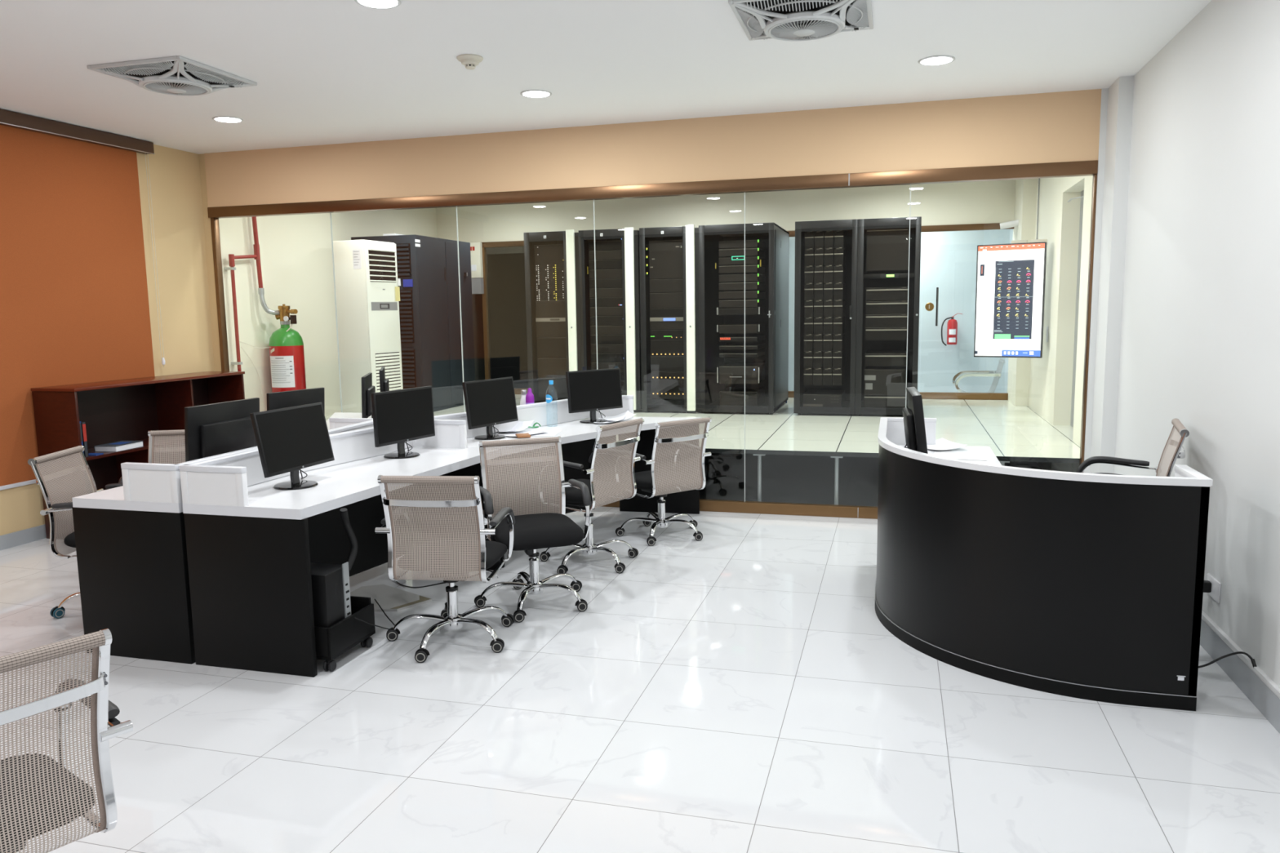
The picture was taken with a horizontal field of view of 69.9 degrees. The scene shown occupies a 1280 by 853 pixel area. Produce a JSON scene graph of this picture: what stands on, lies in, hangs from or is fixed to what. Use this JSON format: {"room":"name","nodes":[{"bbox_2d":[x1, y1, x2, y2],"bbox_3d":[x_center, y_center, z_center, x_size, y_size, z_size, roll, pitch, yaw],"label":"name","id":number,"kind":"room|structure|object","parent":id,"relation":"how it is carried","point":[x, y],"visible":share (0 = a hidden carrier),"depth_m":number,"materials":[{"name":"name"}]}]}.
{"room":"control room","nodes":[
{"label":"control room","id":0,"kind":"room"},
{"bbox_2d":[0,144,221,535],"bbox_3d":[-5.284,-0.276,3.460,0.295,3.010,10.240,1,8,16],"label":"wall","id":1,"kind":"structure","parent":0,"point":[182,235],"depth_m":7.85,"materials":[{"name":"yellow paint"}]},
{"bbox_2d":[0,524,46,550],"bbox_3d":[-5.213,1.172,3.600,0.014,0.100,10.180,1,8,16],"label":"baseboard","id":2,"kind":"structure","parent":1,"relation":"attached to","point":[15,539],"depth_m":6.51,"materials":[{"name":"grey tile"}]},
{"bbox_2d":[0,109,164,490],"bbox_3d":[-4.691,-0.713,5.192,0.087,2.590,5.175,1,8,16],"label":"roller blind","id":3,"kind":"object","parent":1,"relation":"attached to","point":[74,307],"visible":0.9,"depth_m":6.78,"materials":[{"name":"brown fabric"}]},
{"bbox_2d":[218,208,437,416],"bbox_3d":[-3.368,-1.196,10.444,0.200,3.010,4.360,1,8,16],"label":"wall","id":4,"kind":"structure","parent":0,"point":[295,251],"depth_m":9.43,"materials":[{"name":"beige paint"}]},
{"bbox_2d":[224,216,279,371],"bbox_3d":[-3.672,-1.191,8.697,0.108,2.351,0.564,2,8,24],"label":"pipe","id":5,"kind":"object","parent":4,"relation":"attached to","point":[256,255],"visible":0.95,"depth_m":8.59,"materials":[{"name":"red metal"}]},
{"bbox_2d":[239,341,271,411],"bbox_3d":[-3.691,-0.428,8.797,0.086,0.813,0.421,3,8,28],"label":"wire","id":6,"kind":"object","parent":5,"relation":"hanging from","point":[239,341],"visible":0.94,"depth_m":8.81,"materials":[{"name":"beige plastic"}]},
{"bbox_2d":[0,0,1211,154],"bbox_3d":[-0.778,-2.130,5.174,7.980,0.100,16.400,1,8,16],"label":"ceiling","id":7,"kind":"structure","parent":0,"point":[325,72],"depth_m":5.22,"materials":[{"name":"white paint"}]},
{"bbox_2d":[87,55,257,95],"bbox_3d":[-2.743,-2.030,5.415,0.636,0.102,0.636,1,8,16],"label":"air vent","id":8,"kind":"object","parent":7,"relation":"attached to","point":[178,75],"visible":1,"depth_m":5.26,"materials":[{"name":"white plastic"}]},
{"bbox_2d":[102,61,244,88],"bbox_3d":[-2.743,-2.049,5.412,0.600,0.044,0.600,1,8,16],"label":"grille","id":9,"kind":"object","parent":8,"relation":"attached to","point":[136,73],"depth_m":5.24,"materials":[{"name":"white plastic"}]},
{"bbox_2d":[212,115,243,123],"bbox_3d":[-2.998,-2.233,6.664,0.208,0.008,0.208,1,8,16],"label":"recessed light","id":10,"kind":"object","parent":7,"relation":"in","point":[220,118],"visible":1,"depth_m":6.64,"materials":[{"name":"white plastic"}]},
{"bbox_2d":[214,117,240,122],"bbox_3d":[-2.998,-2.232,6.664,0.176,0.006,0.176,1,8,16],"label":"diffuser","id":11,"kind":"object","parent":10,"relation":"attached to","point":[219,119],"depth_m":6.65,"materials":[{"name":"white plastic"}]},
{"bbox_2d":[354,0,401,8],"bbox_3d":[-1.198,-1.943,4.186,0.208,0.008,0.208,1,8,16],"label":"recessed light","id":12,"kind":"object","parent":7,"relation":"in","point":[375,4],"visible":1,"depth_m":4.21,"materials":[{"name":"white plastic"}]},
{"bbox_2d":[456,53,483,69],"bbox_3d":[-0.955,-2.043,5.151,0.148,0.061,0.148,1,8,16],"label":"smoke detector","id":13,"kind":"object","parent":7,"relation":"attached to","point":[470,61],"visible":1,"depth_m":5.11,"materials":[{"name":"beige plastic"}]},
{"bbox_2d":[520,89,551,97],"bbox_3d":[-0.682,-2.185,6.019,0.208,0.008,0.208,1,8,16],"label":"recessed light","id":14,"kind":"object","parent":7,"relation":"in","point":[529,93],"visible":1,"depth_m":6.00,"materials":[{"name":"white plastic"}]},
{"bbox_2d":[523,91,549,97],"bbox_3d":[-0.682,-2.184,6.019,0.176,0.006,0.176,1,8,16],"label":"diffuser","id":15,"kind":"object","parent":14,"relation":"attached to","point":[526,94],"depth_m":6.01,"materials":[{"name":"white plastic"}]},
{"bbox_2d":[728,0,873,40],"bbox_3d":[0.798,-1.960,4.454,0.636,0.102,0.636,1,8,16],"label":"air conditioner","id":16,"kind":"object","parent":7,"relation":"attached to","point":[780,20],"visible":1,"depth_m":4.36,"materials":[{"name":"white plastic"}]},
{"bbox_2d":[918,55,955,66],"bbox_3d":[1.731,-2.135,5.347,0.208,0.008,0.208,1,8,16],"label":"recessed light","id":17,"kind":"object","parent":7,"relation":"in","point":[933,60],"visible":1,"depth_m":5.33,"materials":[{"name":"white plastic"}]},
{"bbox_2d":[920,57,952,65],"bbox_3d":[1.731,-2.134,5.347,0.176,0.006,0.176,1,8,16],"label":"diffuser","id":18,"kind":"object","parent":17,"relation":"attached to","point":[926,60],"depth_m":5.34,"materials":[{"name":"white plastic"}]},
{"bbox_2d":[0,506,1279,852],"bbox_3d":[-1.651,1.338,2.672,7.780,0.100,10.280,1,8,16],"label":"floor","id":19,"kind":"structure","parent":0,"point":[742,687],"depth_m":3.46,"materials":[{"name":"tile"}]},
{"bbox_2d":[0,628,133,852],"bbox_3d":[-1.570,0.906,2.147,0.617,0.886,0.645,5,9,38],"label":"office chair","id":20,"kind":"object","parent":19,"relation":"on","point":[39,796],"visible":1,"depth_m":2.08,"materials":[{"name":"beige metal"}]},
{"bbox_2d":[27,444,123,618],"bbox_3d":[-2.843,0.570,4.928,0.638,0.886,0.620,-1,7,-3],"label":"office chair","id":21,"kind":"object","parent":19,"relation":"on","point":[58,612],"visible":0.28,"depth_m":4.82,"materials":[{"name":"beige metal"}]},
{"bbox_2d":[31,371,244,539],"bbox_3d":[-3.910,0.165,7.384,0.392,1.100,1.760,1,8,16],"label":"bookcase","id":22,"kind":"object","parent":19,"relation":"on","point":[126,409],"visible":0.57,"depth_m":7.18,"materials":[{"name":"brown wood"}]},
{"bbox_2d":[79,421,84,453],"bbox_3d":[-4.089,0.092,6.571,0.201,0.260,0.030,1,8,16],"label":"book","id":23,"kind":"object","parent":22,"relation":"on","point":[82,439],"visible":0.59,"depth_m":6.54,"materials":[{"name":"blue paper"}]},
{"bbox_2d":[81,422,88,457],"bbox_3d":[-4.069,0.092,6.607,0.171,0.250,0.030,1,8,16],"label":"book","id":24,"kind":"object","parent":22,"relation":"on","point":[83,424],"visible":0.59,"depth_m":6.58,"materials":[{"name":"red paper"}]},
{"bbox_2d":[88,453,103,455],"bbox_3d":[-3.988,0.203,6.683,0.100,0.008,0.080,0,7,6],"label":"book","id":25,"kind":"object","parent":22,"relation":"on","point":[89,454],"visible":0.84,"depth_m":6.67,"materials":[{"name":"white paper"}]},
{"bbox_2d":[93,440,143,452],"bbox_3d":[-3.953,0.149,6.954,0.190,0.046,0.280,1,7,12],"label":"book","id":26,"kind":"object","parent":22,"relation":"on","point":[120,446],"visible":1,"depth_m":6.88,"materials":[{"name":"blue paper"}]},
{"bbox_2d":[118,429,185,483],"bbox_3d":[-2.767,0.489,5.557,0.633,0.886,0.643,-2,7,-9],"label":"office chair","id":27,"kind":"object","parent":19,"relation":"on","point":[167,434],"visible":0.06,"depth_m":5.72,"materials":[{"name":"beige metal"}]},
{"bbox_2d":[71,417,373,664],"bbox_3d":[-2.130,0.517,5.091,0.625,0.930,1.784,1,8,16],"label":"desk","id":28,"kind":"object","parent":19,"relation":"on","point":[131,538],"visible":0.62,"depth_m":4.24,"materials":[{"name":"white laminate"}]},
{"bbox_2d":[71,485,182,513],"bbox_3d":[-2.137,0.250,5.057,0.620,0.045,1.777,1,8,16],"label":"countertop","id":29,"kind":"structure","parent":28,"relation":"on","point":[113,498],"depth_m":4.23,"materials":[{"name":"white laminate"}]},
{"bbox_2d":[184,397,259,462],"bbox_3d":[-2.092,0.075,4.666,0.208,0.399,0.500,1,8,18],"label":"computer monitor","id":30,"kind":"object","parent":28,"relation":"on","point":[211,429],"visible":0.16,"depth_m":4.59,"materials":[{"name":"black plastic"}]},
{"bbox_2d":[266,387,324,414],"bbox_3d":[-1.991,-0.015,5.375,0.208,0.396,0.410,3,8,27],"label":"computer monitor","id":31,"kind":"object","parent":28,"relation":"on","point":[277,400],"visible":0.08,"depth_m":5.34,"materials":[{"name":"black plastic"}]},
{"bbox_2d":[179,419,501,677],"bbox_3d":[-1.474,0.530,4.908,0.674,0.930,1.828,2,8,20],"label":"desk","id":32,"kind":"object","parent":19,"relation":"on","point":[251,544],"visible":0.72,"depth_m":4.13,"materials":[{"name":"white laminate"}]},
{"bbox_2d":[249,402,334,490],"bbox_3d":[-1.691,0.100,4.468,0.208,0.389,0.500,1,8,18],"label":"computer monitor","id":33,"kind":"object","parent":32,"relation":"on","point":[291,439],"visible":1,"depth_m":4.43,"materials":[{"name":"black plastic"}]},
{"bbox_2d":[182,447,501,519],"bbox_3d":[-1.474,0.263,4.874,0.652,0.045,1.831,2,8,20],"label":"countertop","id":34,"kind":"structure","parent":32,"relation":"on","point":[344,484],"depth_m":4.51,"materials":[{"name":"white laminate"}]},
{"bbox_2d":[339,507,358,569],"bbox_3d":[-1.367,0.524,4.274,0.060,0.313,0.121,0,7,5],"label":"cable conduit","id":35,"kind":"object","parent":32,"relation":"hanging from","point":[344,512],"visible":0.92,"depth_m":4.31,"materials":[{"name":"black plastic"}]},
{"bbox_2d":[371,386,435,458],"bbox_3d":[-1.403,-0.022,5.361,0.208,0.395,0.500,3,8,26],"label":"computer monitor","id":36,"kind":"object","parent":32,"relation":"on","point":[400,416],"visible":1,"depth_m":5.32,"materials":[{"name":"black plastic"}]},
{"bbox_2d":[314,595,375,671],"bbox_3d":[-1.454,0.961,4.282,0.260,0.235,0.365,1,8,16],"label":"trolley","id":37,"kind":"object","parent":19,"relation":"on","point":[331,642],"visible":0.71,"depth_m":4.20,"materials":[{"name":"black plastic"}]},
{"bbox_2d":[310,561,351,627],"bbox_3d":[-1.472,0.823,4.201,0.222,0.380,0.175,1,8,16],"label":"computer tower","id":38,"kind":"object","parent":37,"relation":"in","point":[331,589],"visible":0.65,"depth_m":4.13,"materials":[{"name":"black plastic"}]},
{"bbox_2d":[325,412,371,430],"bbox_3d":[-2.099,0.288,6.884,0.556,0.930,2.172,-2,7,-12],"label":"desk","id":39,"kind":"object","parent":19,"relation":"on","point":[336,415],"visible":0.04,"depth_m":7.56,"materials":[{"name":"white laminate"}]},
{"bbox_2d":[361,373,375,417],"bbox_3d":[-1.946,-0.179,6.660,0.208,0.395,0.500,-2,7,-10],"label":"computer monitor","id":40,"kind":"object","parent":39,"relation":"on","point":[367,388],"visible":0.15,"depth_m":6.48,"materials":[{"name":"black plastic"}]},
{"bbox_2d":[379,366,389,391],"bbox_3d":[-1.984,-0.256,7.226,0.208,0.405,0.500,-3,7,-13],"label":"computer monitor","id":41,"kind":"object","parent":39,"relation":"on","point":[384,383],"visible":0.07,"depth_m":7.04,"materials":[{"name":"black plastic"}]},
{"bbox_2d":[355,599,395,629],"bbox_3d":[-1.321,0.925,4.667,0.167,0.200,0.813,-2,7,-9],"label":"power cable","id":42,"kind":"object","parent":19,"relation":"on","point":[375,599],"visible":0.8,"depth_m":4.45,"materials":[{"name":"black plastic"}]},
{"bbox_2d":[374,475,515,662],"bbox_3d":[-0.942,0.617,4.438,0.635,0.861,0.639,0,7,7],"label":"office chair","id":43,"kind":"object","parent":19,"relation":"on","point":[451,560],"visible":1,"depth_m":4.25,"materials":[{"name":"beige fabric"}]},
{"bbox_2d":[395,574,477,587],"bbox_3d":[-1.218,0.798,5.465,0.603,0.250,0.274,-2,7,-7],"label":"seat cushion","id":44,"kind":"object","parent":43,"relation":"attached to","point":[475,575],"visible":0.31,"depth_m":5.37,"materials":[{"name":"black fabric"}]},
{"bbox_2d":[472,436,591,622],"bbox_3d":[-0.596,0.533,4.990,0.630,0.878,0.612,-3,8,-19],"label":"office chair","id":45,"kind":"object","parent":19,"relation":"on","point":[533,531],"visible":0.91,"depth_m":5.08,"materials":[{"name":"beige fabric"}]},
{"bbox_2d":[434,395,702,568],"bbox_3d":[-0.540,0.310,6.530,0.725,0.930,2.254,6,10,42],"label":"desk","id":46,"kind":"object","parent":19,"relation":"on","point":[578,438],"visible":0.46,"depth_m":6.88,"materials":[{"name":"white laminate"}]},
{"bbox_2d":[462,376,518,439],"bbox_3d":[-1.002,-0.119,6.083,0.208,0.392,0.500,3,8,29],"label":"computer monitor","id":47,"kind":"object","parent":46,"relation":"on","point":[489,402],"visible":1,"depth_m":6.05,"materials":[{"name":"black plastic"}]},
{"bbox_2d":[502,420,533,432],"bbox_3d":[-0.918,-0.004,6.394,0.297,0.076,0.210,4,9,35],"label":"paper sheet","id":48,"kind":"object","parent":46,"relation":"on","point":[521,425],"visible":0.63,"depth_m":6.40,"materials":[{"name":"white paper"}]},
{"bbox_2d":[500,430,545,436],"bbox_3d":[-0.796,0.046,6.241,0.210,0.010,0.297,5,10,40],"label":"paper sheet","id":49,"kind":"object","parent":46,"relation":"on","point":[511,434],"visible":0.81,"depth_m":6.27,"materials":[{"name":"white paper"}]},
{"bbox_2d":[515,433,530,437],"bbox_3d":[-0.780,0.060,6.112,0.090,0.016,0.110,-3,8,-14],"label":"wallet","id":50,"kind":"object","parent":49,"relation":"on","point":[518,435],"visible":0.99,"depth_m":6.07,"materials":[{"name":"brown leather"}]},
{"bbox_2d":[520,389,526,404],"bbox_3d":[-0.846,-0.136,6.702,0.066,0.265,0.066,1,8,16],"label":"flask","id":51,"kind":"object","parent":46,"relation":"on","point":[522,402],"visible":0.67,"depth_m":6.67,"materials":[{"name":"white plastic"}]},
{"bbox_2d":[512,426,546,433],"bbox_3d":[-0.798,0.025,6.416,0.210,0.013,0.297,-4,8,-24],"label":"paper sheet","id":52,"kind":"object","parent":46,"relation":"on","point":[535,429],"visible":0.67,"depth_m":6.43,"materials":[{"name":"white paper"}]},
{"bbox_2d":[527,422,540,427],"bbox_3d":[-0.781,-0.006,6.509,0.161,0.034,0.061,-3,8,-18],"label":"strap","id":53,"kind":"object","parent":52,"relation":"on","point":[535,424],"visible":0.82,"depth_m":6.51,"materials":[{"name":"green fabric"}]},
{"bbox_2d":[525,387,534,404],"bbox_3d":[-0.795,-0.136,6.623,0.070,0.284,0.072,1,8,16],"label":"drink bottle","id":54,"kind":"object","parent":46,"relation":"on","point":[530,396],"visible":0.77,"depth_m":6.59,"materials":[{"name":"purple plastic"}]},
{"bbox_2d":[529,430,561,435],"bbox_3d":[-0.666,0.045,6.298,0.210,0.001,0.297,0,7,6],"label":"paper sheet","id":55,"kind":"object","parent":46,"relation":"on","point":[548,433],"visible":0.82,"depth_m":6.26,"materials":[{"name":"white paper"}]},
{"bbox_2d":[546,380,557,426],"bbox_3d":[-0.641,-0.168,6.650,0.082,0.335,0.083,1,8,16],"label":"water bottle","id":56,"kind":"object","parent":46,"relation":"on","point":[548,398],"visible":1,"depth_m":6.62,"materials":[{"name":"clear plastic"}]},
{"bbox_2d":[466,417,702,454],"bbox_3d":[-0.520,0.045,6.474,0.660,0.045,2.254,6,10,42],"label":"countertop","id":57,"kind":"structure","parent":46,"relation":"on","point":[572,431],"depth_m":6.46,"materials":[{"name":"white laminate"}]},
{"bbox_2d":[565,368,622,423],"bbox_3d":[-0.354,-0.230,6.876,0.500,0.394,0.208,-7,10,-40],"label":"computer monitor","id":58,"kind":"object","parent":46,"relation":"on","point":[592,391],"visible":0.96,"depth_m":6.83,"materials":[{"name":"black plastic"}]},
{"bbox_2d":[593,415,625,422],"bbox_3d":[-0.226,-0.052,6.863,0.210,0.032,0.297,0,7,6],"label":"paper sheet","id":59,"kind":"object","parent":46,"relation":"on","point":[620,418],"visible":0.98,"depth_m":6.93,"materials":[{"name":"white paper"}]},
{"bbox_2d":[602,409,635,421],"bbox_3d":[-0.161,-0.077,6.946,0.210,0.064,0.297,-3,8,-14],"label":"paper sheet","id":60,"kind":"object","parent":59,"relation":"on","point":[628,415],"visible":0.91,"depth_m":7.03,"materials":[{"name":"white paper"}]},
{"bbox_2d":[536,417,644,573],"bbox_3d":[-0.335,0.415,5.737,0.639,0.916,0.617,4,9,33],"label":"office chair","id":61,"kind":"object","parent":19,"relation":"on","point":[599,491],"visible":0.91,"depth_m":5.63,"materials":[{"name":"beige fabric"}]},
{"bbox_2d":[613,417,711,546],"bbox_3d":[0.168,0.348,6.476,0.620,0.846,0.637,-6,9,-36],"label":"office chair","id":62,"kind":"object","parent":19,"relation":"on","point":[660,482],"visible":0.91,"depth_m":6.31,"materials":[{"name":"beige fabric"}]},
{"bbox_2d":[875,417,1213,711],"bbox_3d":[1.706,0.532,4.562,0.991,0.921,2.190,-2,7,-7],"label":"reception desk","id":63,"kind":"object","parent":19,"relation":"on","point":[1080,585],"visible":0.99,"depth_m":3.74,"materials":[{"name":"black laminate"}]},
{"bbox_2d":[902,386,928,453],"bbox_3d":[1.430,0.011,4.762,0.208,0.397,0.480,1,7,13],"label":"computer monitor","id":64,"kind":"object","parent":63,"relation":"on","point":[913,415],"visible":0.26,"depth_m":4.57,"materials":[{"name":"black plastic"}]},
{"bbox_2d":[927,437,966,449],"bbox_3d":[1.758,0.107,5.405,0.210,0.032,0.297,-2,7,-9],"label":"paper sheet","id":65,"kind":"object","parent":63,"relation":"on","point":[942,443],"visible":0.77,"depth_m":5.41,"materials":[{"name":"white paper"}]},
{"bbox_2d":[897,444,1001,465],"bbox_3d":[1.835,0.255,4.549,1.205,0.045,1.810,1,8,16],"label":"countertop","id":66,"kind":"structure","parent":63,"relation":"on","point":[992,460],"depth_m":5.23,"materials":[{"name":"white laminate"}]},
{"bbox_2d":[933,452,990,460],"bbox_3d":[1.773,0.165,5.073,0.297,0.001,0.210,3,8,25],"label":"paper sheet","id":67,"kind":"object","parent":63,"relation":"on","point":[953,455],"visible":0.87,"depth_m":5.08,"materials":[{"name":"white paper"}]},
{"bbox_2d":[1075,417,1189,476],"bbox_3d":[2.339,0.476,4.568,0.618,1.011,0.644,3,8,25],"label":"office chair","id":68,"kind":"object","parent":19,"relation":"on","point":[1178,426],"visible":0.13,"depth_m":4.56,"materials":[{"name":"beige fabric"}]},
{"bbox_2d":[204,88,1101,207],"bbox_3d":[-0.358,-2.105,7.161,7.185,0.465,0.085,1,8,16],"label":"wall","id":69,"kind":"structure","parent":0,"point":[1060,126],"depth_m":6.93,"materials":[{"name":"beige paint"}]},
{"bbox_2d":[207,160,1097,519],"bbox_3d":[-0.338,-0.611,7.343,7.184,2.545,0.092,1,8,16],"label":"window","id":70,"kind":"structure","parent":69,"relation":"in","point":[1080,168],"depth_m":7.04,"materials":[{"name":"brown wood"}]},
{"bbox_2d":[324,394,1079,506],"bbox_3d":[0.299,0.177,9.604,7.770,0.590,4.340,1,8,16],"label":"floor","id":71,"kind":"structure","parent":0,"point":[1012,433],"depth_m":8.33,"materials":[{"name":"tile"}]},
{"bbox_2d":[268,304,306,392],"bbox_3d":[-3.463,-0.597,9.020,0.334,1.205,0.322,1,8,16],"label":"gas cylinder","id":72,"kind":"object","parent":71,"relation":"on","point":[286,353],"visible":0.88,"depth_m":8.89,"materials":[{"name":"red paint"}]},
{"bbox_2d":[333,239,403,413],"bbox_3d":[-2.641,-0.898,8.968,0.400,1.790,0.512,2,8,21],"label":"air conditioner","id":73,"kind":"object","parent":71,"relation":"on","point":[367,290],"visible":0.71,"depth_m":8.76,"materials":[{"name":"white"}]},
{"bbox_2d":[374,351,401,392],"bbox_3d":[-2.457,-0.412,8.972,0.010,0.620,0.385,2,8,21],"label":"grille","id":74,"kind":"object","parent":73,"relation":"attached to","point":[391,361],"depth_m":8.98,"materials":[{"name":"white"}]},
{"bbox_2d":[351,234,475,412],"bbox_3d":[-2.573,-1.179,10.607,0.805,1.930,1.346,1,8,16],"label":"tall cabinet","id":75,"kind":"object","parent":71,"relation":"on","point":[429,313],"visible":0.51,"depth_m":10.23,"materials":[{"name":"grey metal"}]},
{"bbox_2d":[382,233,403,235],"bbox_3d":[-2.705,-2.111,10.168,0.150,0.035,0.300,1,8,16],"label":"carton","id":76,"kind":"object","parent":75,"relation":"on","point":[385,234],"visible":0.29,"depth_m":10.03,"materials":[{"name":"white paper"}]},
{"bbox_2d":[523,229,581,403],"bbox_3d":[-0.823,-1.200,10.451,0.630,1.960,1.019,1,8,16],"label":"rack","id":77,"kind":"object","parent":71,"relation":"on","point":[552,268],"visible":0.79,"depth_m":10.05,"materials":[{"name":"black metal"}]},
{"bbox_2d":[578,226,641,409],"bbox_3d":[-0.201,-1.187,10.278,0.660,1.960,1.019,1,8,16],"label":"rack","id":78,"kind":"object","parent":71,"relation":"on","point":[616,251],"visible":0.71,"depth_m":9.85,"materials":[{"name":"black metal"}]},
{"bbox_2d":[639,224,699,413],"bbox_3d":[0.439,-1.174,10.099,0.640,1.960,1.019,1,8,16],"label":"rack","id":79,"kind":"object","parent":71,"relation":"on","point":[668,256],"visible":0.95,"depth_m":9.70,"materials":[{"name":"black metal"}]},
{"bbox_2d":[649,317,683,321],"bbox_3d":[0.284,-1.140,9.731,0.370,0.040,0.014,1,8,16],"label":"console shelf","id":80,"kind":"object","parent":79,"relation":"attached to","point":[651,319],"depth_m":9.73,"materials":[{"name":"grey metal"}]},
{"bbox_2d":[698,222,789,413],"bbox_3d":[1.170,-1.177,10.076,0.780,1.950,1.370,1,8,16],"label":"rack","id":81,"kind":"object","parent":71,"relation":"on","point":[721,246],"visible":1,"depth_m":9.66,"materials":[{"name":"black metal"}]},
{"bbox_2d":[753,453,764,501],"bbox_3d":[0.952,0.430,7.287,0.100,0.455,0.100,1,8,16],"label":"pedestal","id":82,"kind":"object","parent":71,"relation":"on","point":[759,456],"visible":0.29,"depth_m":7.27,"materials":[{"name":"silver metal"}]},
{"bbox_2d":[793,219,857,415],"bbox_3d":[1.990,-1.137,9.667,0.610,1.950,1.021,1,8,16],"label":"rack","id":83,"kind":"object","parent":71,"relation":"on","point":[825,277],"visible":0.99,"depth_m":9.30,"materials":[{"name":"black metal"}]},
{"bbox_2d":[830,456,843,504],"bbox_3d":[1.529,0.442,7.126,0.100,0.455,0.100,1,8,16],"label":"pedestal","id":84,"kind":"object","parent":71,"relation":"on","point":[837,458],"visible":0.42,"depth_m":7.11,"materials":[{"name":"silver metal"}]},
{"bbox_2d":[854,216,921,415],"bbox_3d":[2.575,-1.126,9.512,0.598,1.950,1.005,1,8,16],"label":"rack","id":85,"kind":"object","parent":71,"relation":"on","point":[882,243],"visible":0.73,"depth_m":9.14,"materials":[{"name":"black metal"}]},
{"bbox_2d":[999,461,1009,466],"bbox_3d":[2.685,0.466,6.804,0.100,0.455,0.100,1,8,16],"label":"pedestal","id":86,"kind":"object","parent":71,"relation":"on","point":[1002,463],"visible":0.11,"depth_m":6.74,"materials":[{"name":"silver metal"}]},
{"bbox_2d":[435,179,1015,242],"bbox_3d":[0.832,-2.636,11.335,7.355,0.505,0.100,1,8,16],"label":"wall","id":87,"kind":"structure","parent":0,"point":[988,202],"depth_m":11.16,"materials":[{"name":"beige paint"}]},
{"bbox_2d":[470,242,484,293],"bbox_3d":[-2.308,-2.096,12.155,0.450,0.670,0.087,1,8,16],"label":"electrical panel","id":88,"kind":"object","parent":87,"relation":"attached to","point":[476,248],"visible":0.5,"depth_m":12.08,"materials":[{"name":"beige paint"}]},
{"bbox_2d":[481,222,1013,399],"bbox_3d":[0.766,-1.378,11.445,7.220,2.015,0.102,1,8,16],"label":"window","id":89,"kind":"structure","parent":87,"relation":"in","point":[929,306],"depth_m":10.78,"materials":[{"name":"brown metal"}]},
{"bbox_2d":[471,229,1013,392],"bbox_3d":[1.106,-1.486,12.190,7.670,3.010,1.450,1,8,16],"label":"wall","id":90,"kind":"structure","parent":0,"point":[949,258],"depth_m":12.12,"materials":[{"name":"white paint"}]},
{"bbox_2d":[941,313,961,346],"bbox_3d":[4.049,-1.260,11.907,0.262,0.419,0.133,1,8,16],"label":"fire extinguisher","id":91,"kind":"object","parent":90,"relation":"attached to","point":[952,324],"visible":1,"depth_m":11.87,"materials":[{"name":"red paint"}]},
{"bbox_2d":[1007,0,1279,687],"bbox_3d":[2.480,-0.403,3.543,0.360,3.010,14.600,1,8,16],"label":"wall","id":92,"kind":"structure","parent":0,"point":[1184,326],"depth_m":4.56,"materials":[{"name":"white paint"}]},
{"bbox_2d":[1000,219,1018,231],"bbox_3d":[4.103,-2.093,10.022,0.320,0.354,0.081,3,8,28],"label":"security camera","id":93,"kind":"object","parent":92,"relation":"attached to","point":[1014,223],"visible":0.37,"depth_m":10.01,"materials":[{"name":"white plastic"}]},
{"bbox_2d":[973,239,1047,358],"bbox_3d":[3.592,-1.229,8.840,0.615,1.110,0.303,4,9,32],"label":"wall display","id":94,"kind":"object","parent":92,"relation":"attached to","point":[1011,277],"visible":1,"depth_m":8.71,"materials":[{"name":"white plastic"}]},
{"bbox_2d":[1036,177,1039,239],"bbox_3d":[4.103,-2.283,9.435,0.012,0.800,0.012,1,8,16],"label":"conduit","id":95,"kind":"object","parent":92,"relation":"attached to","point":[1038,178],"visible":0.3,"depth_m":9.43,"materials":[{"name":"grey plastic"}]},
{"bbox_2d":[1045,326,1048,342],"bbox_3d":[3.886,-0.880,8.739,0.008,0.150,0.070,1,8,16],"label":"light switch","id":96,"kind":"object","parent":92,"relation":"attached to","point":[1047,327],"visible":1,"depth_m":8.72,"materials":[{"name":"white plastic"}]},
{"bbox_2d":[1066,190,1084,427],"bbox_3d":[3.706,-0.974,7.714,0.179,2.070,0.990,1,8,16],"label":"door","id":97,"kind":"structure","parent":92,"relation":"in","point":[1082,197],"depth_m":8.10,"materials":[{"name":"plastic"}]},
{"bbox_2d":[1203,573,1221,603],"bbox_3d":[2.529,0.809,4.186,0.163,0.248,0.170,1,8,16],"label":"wall socket","id":98,"kind":"object","parent":92,"relation":"attached to","point":[1211,586],"visible":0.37,"depth_m":4.15,"materials":[{"name":"white plastic"}]},
{"bbox_2d":[1200,609,1279,733],"bbox_3d":[1.832,1.315,1.459,0.021,0.150,9.840,1,8,16],"label":"baseboard","id":99,"kind":"structure","parent":92,"relation":"attached to","point":[1262,691],"depth_m":3.75,"materials":[{"name":"grey tile"}]},
{"bbox_2d":[1198,651,1257,668],"bbox_3d":[2.368,0.955,3.724,0.246,0.082,0.118,3,8,31],"label":"loose cable","id":100,"kind":"object","parent":99,"relation":"on","point":[1253,662],"visible":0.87,"depth_m":3.75,"materials":[{"name":"black plastic"}]},
{"bbox_3d":[1.120,-0.166,12.339,7.670,0.554,1.490,1,8,16],"label":"floor","id":101,"kind":"structure","parent":0,"visible":0},
{"bbox_2d":[952,358,1005,392],"bbox_3d":[4.223,-0.382,11.432,0.594,0.920,0.900,1,8,16],"label":"bench","id":102,"kind":"object","parent":101,"relation":"on","point":[996,374],"visible":0.45,"depth_m":11.27,"materials":[{"name":"silver metal"}]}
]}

